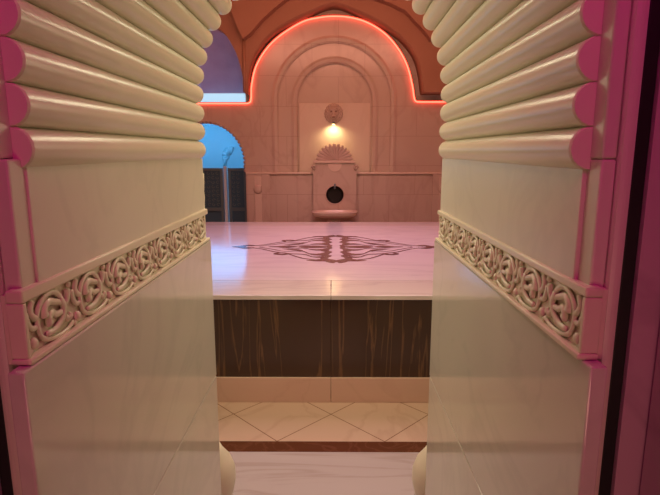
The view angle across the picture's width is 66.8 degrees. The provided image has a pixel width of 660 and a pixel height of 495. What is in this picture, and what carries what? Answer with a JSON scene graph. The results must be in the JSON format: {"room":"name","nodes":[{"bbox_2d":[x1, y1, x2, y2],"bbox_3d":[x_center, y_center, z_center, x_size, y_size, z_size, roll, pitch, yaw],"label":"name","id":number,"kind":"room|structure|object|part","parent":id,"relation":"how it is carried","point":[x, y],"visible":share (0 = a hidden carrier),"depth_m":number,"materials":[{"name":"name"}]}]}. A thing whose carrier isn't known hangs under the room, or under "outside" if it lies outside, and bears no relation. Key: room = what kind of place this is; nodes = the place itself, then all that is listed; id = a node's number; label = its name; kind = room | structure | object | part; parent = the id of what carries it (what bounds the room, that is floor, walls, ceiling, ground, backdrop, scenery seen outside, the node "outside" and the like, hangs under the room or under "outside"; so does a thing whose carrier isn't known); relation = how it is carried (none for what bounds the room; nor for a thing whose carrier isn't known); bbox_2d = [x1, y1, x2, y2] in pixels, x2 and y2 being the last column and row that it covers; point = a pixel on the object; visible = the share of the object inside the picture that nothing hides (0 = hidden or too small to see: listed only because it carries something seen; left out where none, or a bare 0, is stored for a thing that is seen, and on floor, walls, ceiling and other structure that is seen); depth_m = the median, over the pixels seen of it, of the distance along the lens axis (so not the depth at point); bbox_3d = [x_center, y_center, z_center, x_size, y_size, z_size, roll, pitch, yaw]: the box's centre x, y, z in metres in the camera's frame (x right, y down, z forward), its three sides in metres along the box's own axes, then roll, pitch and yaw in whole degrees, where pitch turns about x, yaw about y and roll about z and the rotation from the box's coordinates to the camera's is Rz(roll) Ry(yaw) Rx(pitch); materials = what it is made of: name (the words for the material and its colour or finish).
{"room":"spa","nodes":[
{"label":"spa","id":0,"kind":"room"},
{"bbox_2d":[198,30,244,92],"bbox_3d":[-2.102,-2.906,7.669,2.100,1.502,1.303,0,10,0],"label":"ceiling","id":1,"kind":"structure","parent":0,"point":[222,72],"depth_m":8.14,"materials":[{"name":"paint"}]},
{"bbox_2d":[199,124,243,221],"bbox_3d":[-2.470,-1.284,9.132,3.350,2.210,0.100,0,10,0],"label":"wall","id":2,"kind":"structure","parent":0,"point":[215,139],"depth_m":8.99,"materials":[{"name":"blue paint"}]},
{"bbox_2d":[222,146,233,165],"bbox_3d":[-1.833,-1.639,8.993,0.228,0.358,0.060,0,10,0],"label":"relief","id":3,"kind":"object","parent":2,"relation":"attached to","point":[227,151],"visible":0.98,"depth_m":8.97,"materials":[{"name":"white paint"}]},
{"bbox_2d":[198,10,446,221],"bbox_3d":[0.045,-1.778,7.377,6.400,3.800,0.350,0,10,0],"label":"wall","id":4,"kind":"structure","parent":0,"point":[418,125],"depth_m":7.17,"materials":[{"name":"stone"}]},
{"bbox_2d":[198,121,245,171],"bbox_3d":[-1.821,-1.507,7.436,1.230,0.761,0.341,0,10,0],"label":"arched opening","id":5,"kind":"object","parent":4,"relation":"attached to","point":[200,122],"visible":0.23,"depth_m":7.25,"materials":[{"name":"stone"}]},
{"bbox_2d":[201,93,245,101],"bbox_3d":[-2.042,-2.143,7.192,1.667,0.152,0.070,0,10,0],"label":"crown molding","id":6,"kind":"structure","parent":4,"relation":"attached to","point":[208,97],"depth_m":7.16,"materials":[{"name":"grey"}]},
{"bbox_2d":[246,172,312,173],"bbox_3d":[-0.732,-1.090,7.335,0.996,0.030,0.085,0,10,0],"label":"marble ledge","id":7,"kind":"object","parent":4,"relation":"attached to","point":[246,172],"visible":0.74,"depth_m":7.29,"materials":[{"name":"beige stone"}]},
{"bbox_2d":[276,174,295,221],"bbox_3d":[-0.650,-0.484,7.431,0.296,1.194,0.008,0,10,0],"label":"panel","id":8,"kind":"object","parent":4,"relation":"attached to","point":[285,183],"visible":0.56,"depth_m":7.38,"materials":[{"name":"stone"}]},
{"bbox_2d":[298,174,311,221],"bbox_3d":[-0.370,-0.484,7.429,0.207,1.194,0.008,0,10,0],"label":"panel","id":9,"kind":"object","parent":4,"relation":"attached to","point":[304,180],"visible":0.53,"depth_m":7.38,"materials":[{"name":"stone"}]},
{"bbox_2d":[196,14,444,103],"bbox_3d":[0.044,-2.630,7.018,6.200,1.195,0.048,0,10,0],"label":"light strip","id":10,"kind":"object","parent":4,"relation":"attached to","point":[327,15],"visible":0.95,"depth_m":7.00,"materials":[{"name":"glowing neon light"},{"name":"plastic"}]},
{"bbox_2d":[272,35,396,171],"bbox_3d":[0.059,-2.026,7.151,1.781,1.900,0.048,0,10,0],"label":"trim","id":11,"kind":"structure","parent":4,"relation":"attached to","point":[332,38],"depth_m":7.08,"materials":[{"name":"stone"}]},
{"bbox_2d":[291,56,377,171],"bbox_3d":[0.067,-1.902,7.221,1.249,1.633,0.033,0,10,0],"label":"trim","id":12,"kind":"structure","parent":4,"relation":"attached to","point":[333,59],"depth_m":7.18,"materials":[{"name":"stone"}]},
{"bbox_2d":[359,174,371,221],"bbox_3d":[0.525,-0.483,7.424,0.192,1.194,0.008,0,10,0],"label":"panel","id":13,"kind":"object","parent":4,"relation":"attached to","point":[365,180],"visible":0.56,"depth_m":7.38,"materials":[{"name":"stone"}]},
{"bbox_2d":[357,172,441,173],"bbox_3d":[1.163,-1.088,7.324,1.563,0.030,0.085,0,10,0],"label":"marble ledge","id":14,"kind":"object","parent":4,"relation":"attached to","point":[358,172],"visible":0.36,"depth_m":7.28,"materials":[{"name":"beige stone"}]},
{"bbox_2d":[374,174,429,221],"bbox_3d":[1.057,-0.482,7.421,0.813,1.194,0.008,0,10,0],"label":"panel","id":15,"kind":"object","parent":4,"relation":"attached to","point":[397,197],"visible":0.56,"depth_m":7.37,"materials":[{"name":"stone"}]},
{"bbox_2d":[218,402,427,441],"bbox_3d":[0.029,0.625,5.080,6.400,0.120,5.020,0,10,0],"label":"floor","id":16,"kind":"structure","parent":0,"point":[237,421],"depth_m":2.79,"materials":[{"name":"tile"}]},
{"bbox_2d":[247,174,270,221],"bbox_3d":[-1.050,-0.469,7.402,0.332,1.215,0.073,0,10,0],"label":"pilaster","id":17,"kind":"object","parent":16,"relation":"on","point":[258,185],"visible":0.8,"depth_m":7.36,"materials":[{"name":"stone"}]},
{"bbox_2d":[206,222,438,402],"bbox_3d":[0.017,0.309,4.589,3.980,0.674,3.355,0,10,0],"label":"platform","id":18,"kind":"object","parent":16,"relation":"on","point":[304,311],"visible":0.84,"depth_m":2.99,"materials":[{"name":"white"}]},
{"bbox_3d":[-0.364,0.534,2.973,0.736,0.486,0.037,0,10,0],"label":"panel","id":19,"kind":"part","parent":18,"relation":"part of","materials":[{"name":"brown stone"}]},
{"bbox_3d":[0.351,0.535,2.969,0.690,0.486,0.037,0,10,0],"label":"panel","id":20,"kind":"part","parent":18,"relation":"part of","materials":[{"name":"brown stone"}]},
{"bbox_2d":[312,210,356,221],"bbox_3d":[0.064,-0.174,7.202,0.660,0.704,0.390,0,10,0],"label":"stone basin","id":21,"kind":"object","parent":16,"relation":"on","point":[331,215],"visible":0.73,"depth_m":7.01,"materials":[{"name":"stone"}]},
{"bbox_2d":[311,143,358,221],"bbox_3d":[0.071,-0.690,7.385,0.694,1.655,0.258,0,10,0],"label":"fountain","id":22,"kind":"object","parent":16,"relation":"on","point":[334,172],"visible":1,"depth_m":7.27,"materials":[{"name":"stone"}]},
{"bbox_3d":[0.060,-1.234,7.205,0.605,0.036,0.030,0,10,0],"label":"crest moulding","id":23,"kind":"part","parent":22,"relation":"part of","materials":[{"name":"stone"}]},
{"bbox_2d":[431,174,441,221],"bbox_3d":[1.650,-0.466,7.386,0.295,1.215,0.073,0,10,0],"label":"pilaster","id":24,"kind":"object","parent":16,"relation":"on","point":[437,178],"visible":0.19,"depth_m":7.34,"materials":[{"name":"stone"}]},
{"bbox_2d":[219,441,426,451],"bbox_3d":[0.014,1.075,2.562,6.400,0.120,0.095,0,10,0],"label":"trim","id":25,"kind":"structure","parent":0,"point":[230,446],"depth_m":2.55,"materials":[{"name":"brown stone"}]},
{"bbox_2d":[229,452,418,494],"bbox_3d":[0.002,1.417,0.652,6.400,0.120,3.785,0,10,0],"label":"step","id":26,"kind":"structure","parent":0,"point":[257,473],"depth_m":2.34,"materials":[{"name":"white stone"}]},
{"bbox_2d":[203,173,235,494],"bbox_3d":[-0.448,0.444,1.774,0.198,1.400,0.198,0,10,0],"label":"marble column","id":27,"kind":"structure","parent":26,"relation":"on","point":[227,465],"depth_m":1.80,"materials":[{"name":"beige stone"}]},
{"bbox_3d":[-0.448,0.927,1.860,0.198,0.420,0.198,0,10,0],"label":"bulb","id":28,"kind":"part","parent":27,"relation":"part of","materials":[{"name":"beige stone"}]},
{"bbox_2d":[412,445,426,494],"bbox_3d":[0.402,0.445,1.769,0.198,1.400,0.198,0,10,0],"label":"marble column","id":29,"kind":"structure","parent":26,"relation":"on","point":[419,466],"depth_m":1.80,"materials":[{"name":"beige stone"}]},
{"bbox_2d":[217,0,446,95],"bbox_3d":[0.043,-2.857,6.827,6.400,1.482,0.348,0,10,0],"label":"vault","id":30,"kind":"object","parent":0,"point":[423,53],"visible":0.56,"depth_m":6.67,"materials":[{"name":"paint"}]},
{"bbox_2d":[242,40,245,91],"bbox_3d":[-1.155,-2.439,6.728,0.048,0.668,0.044,4,11,22],"label":"trim","id":31,"kind":"structure","parent":30,"relation":"attached to","point":[243,41],"depth_m":6.71,"materials":[{"name":"paint"}]},
{"bbox_2d":[231,0,288,39],"bbox_3d":[-0.781,-3.216,6.519,1.052,0.956,0.139,0,10,0],"label":"ceiling","id":32,"kind":"structure","parent":30,"relation":"attached to","point":[248,15],"depth_m":6.48,"materials":[{"name":"paint"}]},
{"bbox_2d":[374,0,432,40],"bbox_3d":[1.029,-3.208,6.510,1.534,0.969,0.139,0,10,0],"label":"trim","id":33,"kind":"structure","parent":30,"relation":"attached to","point":[404,6],"depth_m":6.48,"materials":[{"name":"paint"}]},
{"bbox_2d":[278,43,389,171],"bbox_3d":[0.060,-2.015,7.337,1.611,1.817,0.245,0,10,0],"label":"wall","id":34,"kind":"structure","parent":0,"point":[306,58],"depth_m":7.18,"materials":[{"name":"stone"}]},
{"bbox_2d":[298,64,371,171],"bbox_3d":[0.071,-2.139,7.368,1.650,2.086,0.220,0,10,0],"label":"wall","id":35,"kind":"structure","parent":0,"point":[329,83],"depth_m":7.23,"materials":[{"name":"stone"}]},
{"bbox_2d":[299,103,369,171],"bbox_3d":[0.067,-1.598,7.345,1.034,1.011,0.014,0,10,0],"label":"panel","id":36,"kind":"object","parent":35,"relation":"attached to","point":[352,131],"visible":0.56,"depth_m":7.32,"materials":[{"name":"stone"}]},
{"bbox_2d":[324,103,342,122],"bbox_3d":[0.050,-1.944,7.254,0.209,0.282,0.208,10,14,43],"label":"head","id":37,"kind":"object","parent":36,"relation":"attached to","point":[333,112],"visible":1,"depth_m":7.22},
{"bbox_2d":[639,330,659,494],"bbox_3d":[0.454,0.120,-0.385,0.088,2.800,2.005,0,10,0],"label":"wall","id":38,"kind":"structure","parent":0,"point":[650,480],"depth_m":0.64,"materials":[{"name":"paint"}]},
{"bbox_3d":[-0.600,0.005,8.538,7.700,0.120,2.000,0,10,0],"label":"floor","id":39,"kind":"structure","parent":0,"visible":0},
{"bbox_2d":[203,168,224,221],"bbox_3d":[-1.879,-0.614,7.983,0.388,1.295,0.050,0,10,0],"label":"screen","id":40,"kind":"object","parent":39,"relation":"on","point":[213,177],"visible":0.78,"depth_m":7.94,"materials":[{"name":"brown wood"}]},
{"bbox_2d":[223,166,228,221],"bbox_3d":[-1.649,-0.629,7.979,0.048,1.325,0.070,0,10,0],"label":"post","id":41,"kind":"object","parent":39,"relation":"on","point":[224,167],"visible":0.56,"depth_m":7.92,"materials":[{"name":"white paint"}]},
{"bbox_2d":[228,168,246,221],"bbox_3d":[-1.460,-0.614,7.981,0.293,1.295,0.050,0,10,0],"label":"screen","id":42,"kind":"object","parent":39,"relation":"on","point":[236,176],"visible":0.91,"depth_m":7.93,"materials":[{"name":"black wood"}]},
{"bbox_3d":[-1.460,-0.622,7.987,0.203,1.190,0.015,0,10,0],"label":"panel","id":43,"kind":"part","parent":42,"relation":"part of","materials":[{"name":"brown wood"}]},
{"bbox_3d":[0.007,-0.637,1.004,6.400,3.800,0.878,0,10,0],"label":"wall","id":44,"kind":"structure","parent":0,"visible":0},
{"bbox_2d":[0,0,659,494],"bbox_3d":[-0.032,0.003,1.086,0.834,2.488,0.971,0,10,0],"label":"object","id":45,"kind":"structure","parent":44,"relation":"attached to","point":[108,379],"depth_m":0.82,"materials":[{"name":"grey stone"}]},
{"bbox_3d":[-0.426,0.075,0.661,0.018,2.480,0.050,0,10,0],"label":"casing moulding","id":46,"kind":"part","parent":45,"relation":"part of","materials":[{"name":"pink stone"}]},
{"bbox_3d":[-0.401,-0.109,1.100,0.021,0.170,0.900,0,10,0],"label":"panel","id":47,"kind":"part","parent":45,"relation":"part of","materials":[{"name":"beige stone"}]},
{"bbox_3d":[0.344,-0.108,1.096,0.021,0.170,0.900,0,10,1],"label":"panel","id":48,"kind":"part","parent":45,"relation":"part of","materials":[{"name":"beige stone"}]},
{"bbox_3d":[0.358,0.075,0.656,0.018,2.480,0.050,0,10,0],"label":"casing moulding","id":49,"kind":"part","parent":45,"relation":"part of","materials":[{"name":"pink stone"}]},
{"bbox_2d":[610,47,659,494],"bbox_3d":[0.444,-0.062,0.632,0.119,2.800,0.051,0,10,0],"label":"trim","id":50,"kind":"structure","parent":44,"relation":"attached to","point":[644,321],"depth_m":0.64,"materials":[{"name":"stone"}]}
]}

